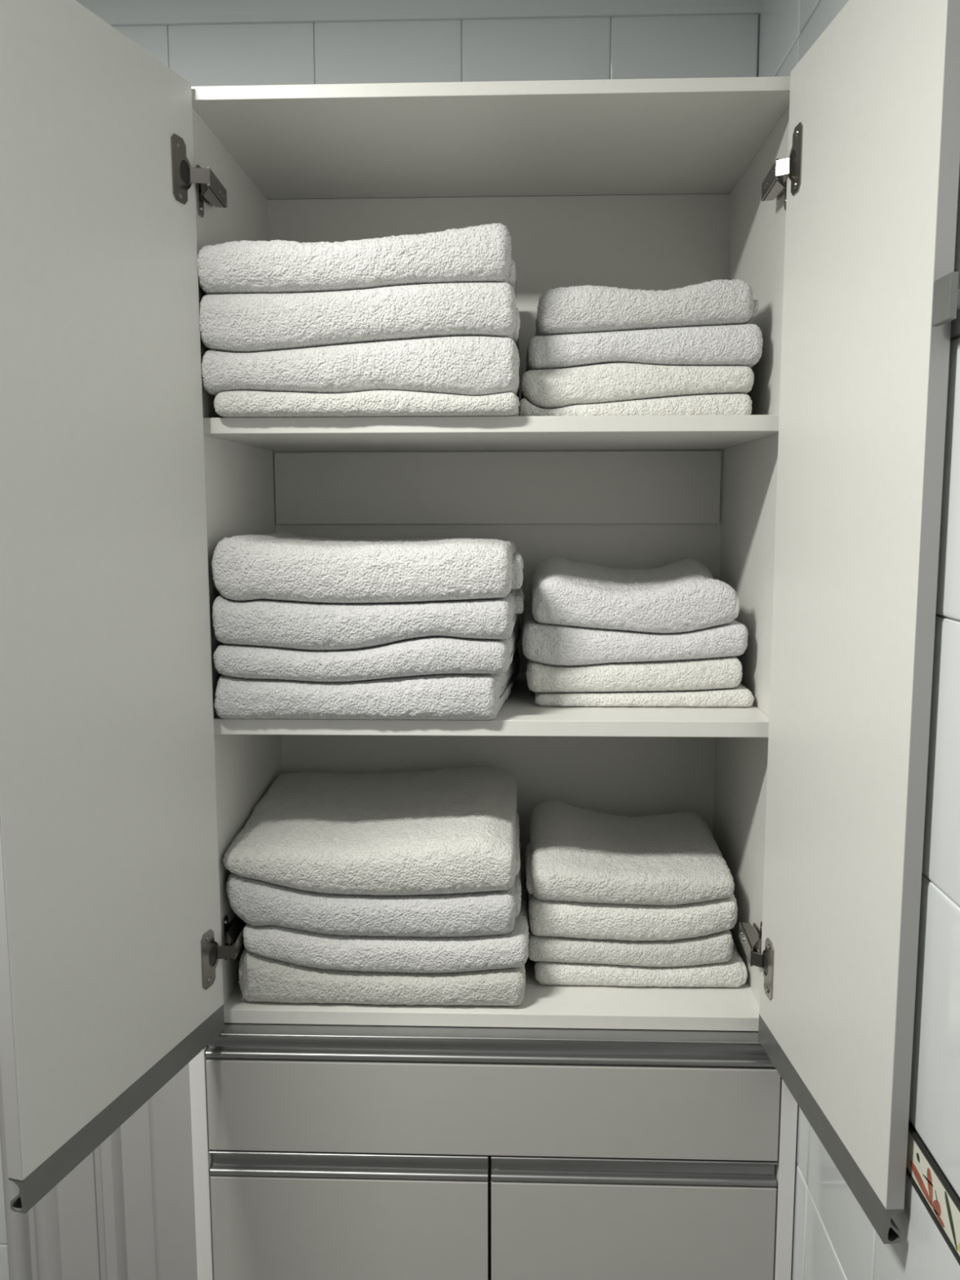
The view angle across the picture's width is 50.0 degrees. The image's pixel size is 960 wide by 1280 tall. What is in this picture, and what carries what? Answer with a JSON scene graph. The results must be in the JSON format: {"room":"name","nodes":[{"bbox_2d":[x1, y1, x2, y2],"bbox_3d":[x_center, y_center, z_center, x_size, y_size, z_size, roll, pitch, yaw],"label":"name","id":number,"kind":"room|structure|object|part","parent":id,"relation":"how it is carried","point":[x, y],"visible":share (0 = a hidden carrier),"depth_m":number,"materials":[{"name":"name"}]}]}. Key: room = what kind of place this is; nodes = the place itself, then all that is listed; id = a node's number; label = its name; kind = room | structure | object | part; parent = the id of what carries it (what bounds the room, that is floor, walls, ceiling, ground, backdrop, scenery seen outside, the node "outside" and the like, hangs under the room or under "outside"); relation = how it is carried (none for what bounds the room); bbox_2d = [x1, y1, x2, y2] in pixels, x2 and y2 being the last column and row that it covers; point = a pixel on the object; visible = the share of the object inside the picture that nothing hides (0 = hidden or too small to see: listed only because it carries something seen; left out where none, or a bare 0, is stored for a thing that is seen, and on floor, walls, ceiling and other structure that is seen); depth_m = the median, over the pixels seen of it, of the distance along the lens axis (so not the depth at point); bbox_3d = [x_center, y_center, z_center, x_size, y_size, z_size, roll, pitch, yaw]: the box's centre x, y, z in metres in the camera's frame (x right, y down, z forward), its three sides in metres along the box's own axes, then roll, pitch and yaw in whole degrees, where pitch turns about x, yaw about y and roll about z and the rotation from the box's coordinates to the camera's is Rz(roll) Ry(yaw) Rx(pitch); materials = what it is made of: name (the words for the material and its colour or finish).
{"room":"bathroom","nodes":[
{"label":"bathroom","id":0,"kind":"room"},
{"bbox_2d":[0,14,759,1279],"bbox_3d":[-0.418,0.085,1.945,1.800,2.535,0.004,0,7,2],"label":"wall","id":1,"kind":"structure","parent":0,"point":[723,46],"depth_m":1.79,"materials":[{"name":"white tile"}]},
{"bbox_2d":[0,1057,197,1279],"bbox_3d":[-0.758,0.303,1.959,0.390,2.100,0.045,0,7,2],"label":"shower curtain","id":2,"kind":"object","parent":1,"relation":"attached to","point":[126,1211],"depth_m":2.07,"materials":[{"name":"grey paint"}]},
{"bbox_2d":[75,0,761,26],"bbox_3d":[-0.422,-1.118,1.742,1.800,0.098,0.098,0,7,2],"label":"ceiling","id":3,"kind":"structure","parent":1,"relation":"attached to","point":[114,13],"depth_m":1.77,"materials":[{"name":"paint"}]},
{"bbox_2d":[758,0,959,1279],"bbox_3d":[0.440,0.243,0.667,0.004,2.535,2.510,0,7,2],"label":"wall","id":4,"kind":"structure","parent":0,"point":[833,1238],"depth_m":1.03,"materials":[{"name":"white tile"}]},
{"bbox_2d":[906,1119,959,1266],"bbox_3d":[0.439,0.583,0.709,0.008,0.054,2.510,0,7,2],"label":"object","id":5,"kind":"structure","parent":4,"relation":"attached to","point":[931,1184],"depth_m":1.02,"materials":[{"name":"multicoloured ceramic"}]},
{"bbox_2d":[932,271,959,326],"bbox_3d":[0.434,-0.310,0.937,0.028,0.041,0.039,0,7,2],"label":"wall hook","id":6,"kind":"object","parent":4,"relation":"attached to","point":[946,298],"visible":1,"depth_m":0.93,"materials":[{"name":"metal"}]},
{"bbox_3d":[0.436,-0.310,0.937,0.019,0.018,0.018,0,7,2],"label":"post","id":7,"kind":"part","parent":6,"relation":"part of","materials":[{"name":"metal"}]},
{"bbox_3d":[-0.459,1.524,0.859,1.900,0.050,2.610,0,7,2],"label":"floor","id":8,"kind":"structure","parent":0,"visible":0},
{"bbox_2d":[0,0,959,1279],"bbox_3d":[-0.020,0.330,1.504,0.968,2.156,0.886,0,7,2],"label":"linen cabinet","id":9,"kind":"object","parent":8,"relation":"on","point":[564,1132],"visible":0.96,"depth_m":1.40,"materials":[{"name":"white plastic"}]},
{"bbox_3d":[-0.450,-0.074,1.248,0.020,1.288,0.422,2,7,16],"label":"door","id":10,"kind":"part","parent":9,"relation":"part of","materials":[{"name":"white plastic"}]},
{"bbox_2d":[170,133,191,204],"bbox_3d":[-0.390,-0.615,1.349,0.003,0.083,0.045,2,7,16],"label":"hinge","id":11,"kind":"object","parent":9,"relation":"on","point":[178,147],"depth_m":1.34,"materials":[{"name":"silver metal"}]},
{"bbox_3d":[-0.413,0.303,1.723,0.023,2.156,0.472,0,7,2],"label":"panel","id":12,"kind":"part","parent":9,"relation":"part of","materials":[{"name":"white"}]},
{"bbox_3d":[-0.379,-0.624,1.448,0.020,0.066,0.066,0,7,2],"label":"mounting plate","id":13,"kind":"part","parent":9,"relation":"part of","materials":[{"name":"silver metal"}]},
{"bbox_3d":[-0.373,-0.624,1.419,0.025,0.024,0.107,0,7,0],"label":"hinge arm","id":14,"kind":"part","parent":9,"relation":"part of","materials":[{"name":"silver metal"}]},
{"bbox_2d":[200,928,218,990],"bbox_3d":[-0.388,0.458,1.484,0.003,0.083,0.045,2,7,16],"label":"hinge","id":15,"kind":"object","parent":9,"relation":"on","point":[207,941],"depth_m":1.47,"materials":[{"name":"silver metal"}]},
{"bbox_3d":[-0.377,0.449,1.582,0.020,0.066,0.066,0,7,2],"label":"mounting plate","id":16,"kind":"part","parent":9,"relation":"part of","materials":[{"name":"silver metal"}]},
{"bbox_3d":[-0.370,0.449,1.553,0.025,0.024,0.107,0,7,0],"label":"hinge arm","id":17,"kind":"part","parent":9,"relation":"part of","materials":[{"name":"silver metal"}]},
{"bbox_3d":[-0.390,0.271,1.728,0.018,2.059,0.450,0,7,2],"label":"panel","id":18,"kind":"part","parent":9,"relation":"part of","materials":[{"name":"white plastic"}]},
{"bbox_3d":[-0.197,1.063,1.583,0.418,0.514,0.019,0,7,2],"label":"door","id":19,"kind":"part","parent":9,"relation":"part of","materials":[{"name":"white laminate"}]},
{"bbox_2d":[213,647,519,719],"bbox_3d":[-0.156,0.060,1.655,0.445,0.066,0.402,0,7,2],"label":"bath towel","id":20,"kind":"object","parent":9,"relation":"on","point":[444,696],"visible":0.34,"depth_m":1.46,"materials":[{"name":"white fabric"}]},
{"bbox_2d":[213,618,520,681],"bbox_3d":[-0.157,0.006,1.648,0.447,0.065,0.405,0,7,2],"label":"bath towel","id":21,"kind":"object","parent":20,"relation":"on","point":[430,655],"visible":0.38,"depth_m":1.46,"materials":[{"name":"white fabric"}]},
{"bbox_2d":[212,586,524,649],"bbox_3d":[-0.154,-0.046,1.642,0.450,0.078,0.403,0,7,2],"label":"bath towel","id":22,"kind":"object","parent":21,"relation":"on","point":[295,624],"visible":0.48,"depth_m":1.45,"materials":[{"name":"white fabric"}]},
{"bbox_2d":[211,531,524,603],"bbox_3d":[-0.154,-0.121,1.631,0.447,0.095,0.405,0,7,2],"label":"bath towel","id":23,"kind":"object","parent":22,"relation":"on","point":[286,566],"visible":1,"depth_m":1.44,"materials":[{"name":"white fabric"}]},
{"bbox_2d":[213,390,519,417],"bbox_3d":[-0.150,-0.350,1.603,0.426,0.035,0.404,0,7,2],"label":"bath towel","id":24,"kind":"object","parent":9,"relation":"on","point":[376,403],"visible":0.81,"depth_m":1.41,"materials":[{"name":"white fabric"}]},
{"bbox_2d":[200,336,519,396],"bbox_3d":[-0.160,-0.399,1.597,0.443,0.080,0.402,0,7,2],"label":"bath towel","id":25,"kind":"object","parent":24,"relation":"on","point":[464,366],"visible":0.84,"depth_m":1.40,"materials":[{"name":"white fabric"}]},
{"bbox_2d":[199,282,519,353],"bbox_3d":[-0.160,-0.465,1.588,0.445,0.090,0.405,0,7,2],"label":"bath towel","id":26,"kind":"object","parent":25,"relation":"on","point":[228,322],"visible":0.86,"depth_m":1.39,"materials":[{"name":"white fabric"}]},
{"bbox_2d":[197,222,517,298],"bbox_3d":[-0.163,-0.543,1.578,0.442,0.089,0.404,0,7,2],"label":"bath towel","id":27,"kind":"object","parent":26,"relation":"on","point":[482,253],"visible":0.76,"depth_m":1.39,"materials":[{"name":"white fabric"}]},
{"bbox_2d":[239,947,525,1005],"bbox_3d":[-0.144,0.490,1.728,0.439,0.082,0.384,0,7,2],"label":"bath towel","id":28,"kind":"object","parent":9,"relation":"on","point":[261,978],"visible":0.28,"depth_m":1.54,"materials":[{"name":"white fabric"}]},
{"bbox_2d":[242,858,528,973],"bbox_3d":[-0.137,0.446,1.722,0.437,0.071,0.384,0,7,2],"label":"bath towel","id":29,"kind":"object","parent":28,"relation":"on","point":[413,954],"visible":0.23,"depth_m":1.54,"materials":[{"name":"white fabric"}]},
{"bbox_2d":[226,840,521,937],"bbox_3d":[-0.153,0.378,1.714,0.447,0.095,0.385,0,7,2],"label":"bath towel","id":30,"kind":"object","parent":29,"relation":"on","point":[256,902],"visible":0.3,"depth_m":1.53,"materials":[{"name":"white fabric"}]},
{"bbox_2d":[222,765,519,895],"bbox_3d":[-0.158,0.304,1.704,0.447,0.119,0.386,0,7,2],"label":"bath towel","id":31,"kind":"object","parent":30,"relation":"on","point":[452,830],"visible":1,"depth_m":1.57,"materials":[{"name":"white fabric"}]},
{"bbox_2d":[203,414,778,451],"bbox_3d":[0.022,-0.326,1.640,0.808,0.022,0.429,0,7,2],"label":"shelf","id":32,"kind":"object","parent":9,"relation":"attached to","point":[710,433],"depth_m":1.45,"materials":[{"name":"white plastic"}]},
{"bbox_2d":[213,673,768,737],"bbox_3d":[0.023,0.100,1.694,0.808,0.023,0.429,0,7,2],"label":"shelf","id":33,"kind":"object","parent":9,"relation":"attached to","point":[519,715],"depth_m":1.49,"materials":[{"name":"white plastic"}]},
{"bbox_3d":[0.016,0.694,1.529,0.845,0.142,0.019,0,7,2],"label":"drawer","id":34,"kind":"part","parent":9,"relation":"part of","materials":[{"name":"white laminate"}]},
{"bbox_3d":[0.029,-0.275,1.860,0.804,0.129,0.006,0,7,2],"label":"rail","id":35,"kind":"part","parent":9,"relation":"part of","materials":[{"name":"white plastic"}]},
{"bbox_3d":[0.031,0.245,1.933,0.810,2.058,0.008,0,7,2],"label":"panel","id":36,"kind":"part","parent":9,"relation":"part of","materials":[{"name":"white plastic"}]},
{"bbox_3d":[0.228,1.064,1.568,0.422,0.514,0.019,0,7,2],"label":"door","id":37,"kind":"part","parent":9,"relation":"part of","materials":[{"name":"white laminate"}]},
{"bbox_2d":[518,393,751,416],"bbox_3d":[0.228,-0.354,1.624,0.339,0.035,0.308,0,7,2],"label":"hand towel","id":38,"kind":"object","parent":9,"relation":"on","point":[739,403],"visible":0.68,"depth_m":1.47,"materials":[{"name":"white fabric"}]},
{"bbox_2d":[520,363,754,408],"bbox_3d":[0.233,-0.385,1.621,0.337,0.064,0.310,0,7,2],"label":"hand towel","id":39,"kind":"object","parent":38,"relation":"on","point":[547,388],"visible":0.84,"depth_m":1.47,"materials":[{"name":"white fabric"}]},
{"bbox_2d":[525,324,763,372],"bbox_3d":[0.242,-0.440,1.615,0.344,0.061,0.313,0,7,2],"label":"hand towel","id":40,"kind":"object","parent":39,"relation":"on","point":[741,344],"visible":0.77,"depth_m":1.47,"materials":[{"name":"white fabric"}]},
{"bbox_2d":[534,279,759,336],"bbox_3d":[0.246,-0.496,1.606,0.320,0.077,0.312,0,7,2],"label":"hand towel","id":41,"kind":"object","parent":40,"relation":"on","point":[588,308],"visible":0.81,"depth_m":1.46,"materials":[{"name":"white fabric"}]},
{"bbox_2d":[534,942,747,987],"bbox_3d":[0.258,0.508,1.749,0.337,0.041,0.298,0,7,2],"label":"hand towel","id":42,"kind":"object","parent":9,"relation":"on","point":[731,973],"visible":0.27,"depth_m":1.61,"materials":[{"name":"white fabric"}]},
{"bbox_2d":[525,880,733,967],"bbox_3d":[0.238,0.469,1.745,0.330,0.057,0.295,0,7,2],"label":"hand towel","id":43,"kind":"object","parent":42,"relation":"on","point":[714,948],"visible":0.24,"depth_m":1.60,"materials":[{"name":"white fabric"}]},
{"bbox_2d":[527,891,737,941],"bbox_3d":[0.244,0.421,1.739,0.330,0.073,0.297,0,7,2],"label":"hand towel","id":44,"kind":"object","parent":43,"relation":"on","point":[573,919],"visible":0.37,"depth_m":1.60,"materials":[{"name":"white fabric"}]},
{"bbox_2d":[524,800,734,905],"bbox_3d":[0.239,0.351,1.730,0.330,0.093,0.299,0,7,2],"label":"hand towel","id":45,"kind":"object","parent":44,"relation":"on","point":[573,853],"visible":1,"depth_m":1.65,"materials":[{"name":"white fabric"}]},
{"bbox_2d":[534,683,754,706],"bbox_3d":[0.256,0.072,1.709,0.338,0.027,0.292,0,7,2],"label":"hand towel","id":46,"kind":"object","parent":9,"relation":"on","point":[740,695],"visible":0.34,"depth_m":1.57,"materials":[{"name":"white fabric"}]},
{"bbox_2d":[525,656,742,692],"bbox_3d":[0.242,0.038,1.705,0.334,0.056,0.291,0,7,2],"label":"hand towel","id":47,"kind":"object","parent":46,"relation":"on","point":[717,673],"visible":0.48,"depth_m":1.57,"materials":[{"name":"white fabric"}]},
{"bbox_2d":[520,608,748,666],"bbox_3d":[0.241,-0.008,1.698,0.348,0.066,0.291,0,7,2],"label":"hand towel","id":48,"kind":"object","parent":47,"relation":"on","point":[544,643],"visible":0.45,"depth_m":1.56,"materials":[{"name":"white fabric"}]},
{"bbox_2d":[529,556,739,633],"bbox_3d":[0.242,-0.078,1.689,0.318,0.106,0.290,0,7,2],"label":"hand towel","id":49,"kind":"object","parent":48,"relation":"on","point":[682,595],"visible":1,"depth_m":1.56,"materials":[{"name":"white fabric"}]},
{"bbox_3d":[0.437,0.273,1.699,0.018,2.059,0.450,0,7,2],"label":"panel","id":50,"kind":"part","parent":9,"relation":"part of","materials":[{"name":"white plastic"}]},
{"bbox_3d":[0.402,0.452,1.524,0.020,0.024,0.112,0,7,4],"label":"hinge arm","id":51,"kind":"part","parent":9,"relation":"part of","materials":[{"name":"silver metal"}]},
{"bbox_3d":[0.413,0.451,1.555,0.020,0.066,0.066,0,7,2],"label":"mounting plate","id":52,"kind":"part","parent":9,"relation":"part of","materials":[{"name":"silver metal"}]},
{"bbox_2d":[761,937,773,999],"bbox_3d":[0.404,0.461,1.450,0.003,0.083,0.045,0,7,-3],"label":"hinge","id":53,"kind":"object","parent":9,"relation":"on","point":[769,948],"depth_m":1.44,"materials":[{"name":"silver metal"}]},
{"bbox_3d":[0.400,-0.622,1.389,0.020,0.024,0.112,0,7,4],"label":"hinge arm","id":54,"kind":"part","parent":9,"relation":"part of","materials":[{"name":"silver metal"}]},
{"bbox_3d":[0.411,-0.623,1.420,0.020,0.066,0.066,0,7,2],"label":"mounting plate","id":55,"kind":"part","parent":9,"relation":"part of","materials":[{"name":"silver metal"}]},
{"bbox_3d":[0.460,0.305,1.693,0.023,2.156,0.472,0,7,2],"label":"panel","id":56,"kind":"part","parent":9,"relation":"part of","materials":[{"name":"white"}]},
{"bbox_2d":[788,122,803,195],"bbox_3d":[0.402,-0.612,1.316,0.003,0.083,0.045,0,7,-3],"label":"hinge","id":57,"kind":"object","parent":9,"relation":"on","point":[796,178],"depth_m":1.31,"materials":[{"name":"silver metal"}]},
{"bbox_3d":[0.423,-0.071,1.205,0.020,1.288,0.422,0,7,-3],"label":"door","id":58,"kind":"part","parent":9,"relation":"part of","materials":[{"name":"white plastic"}]}
]}

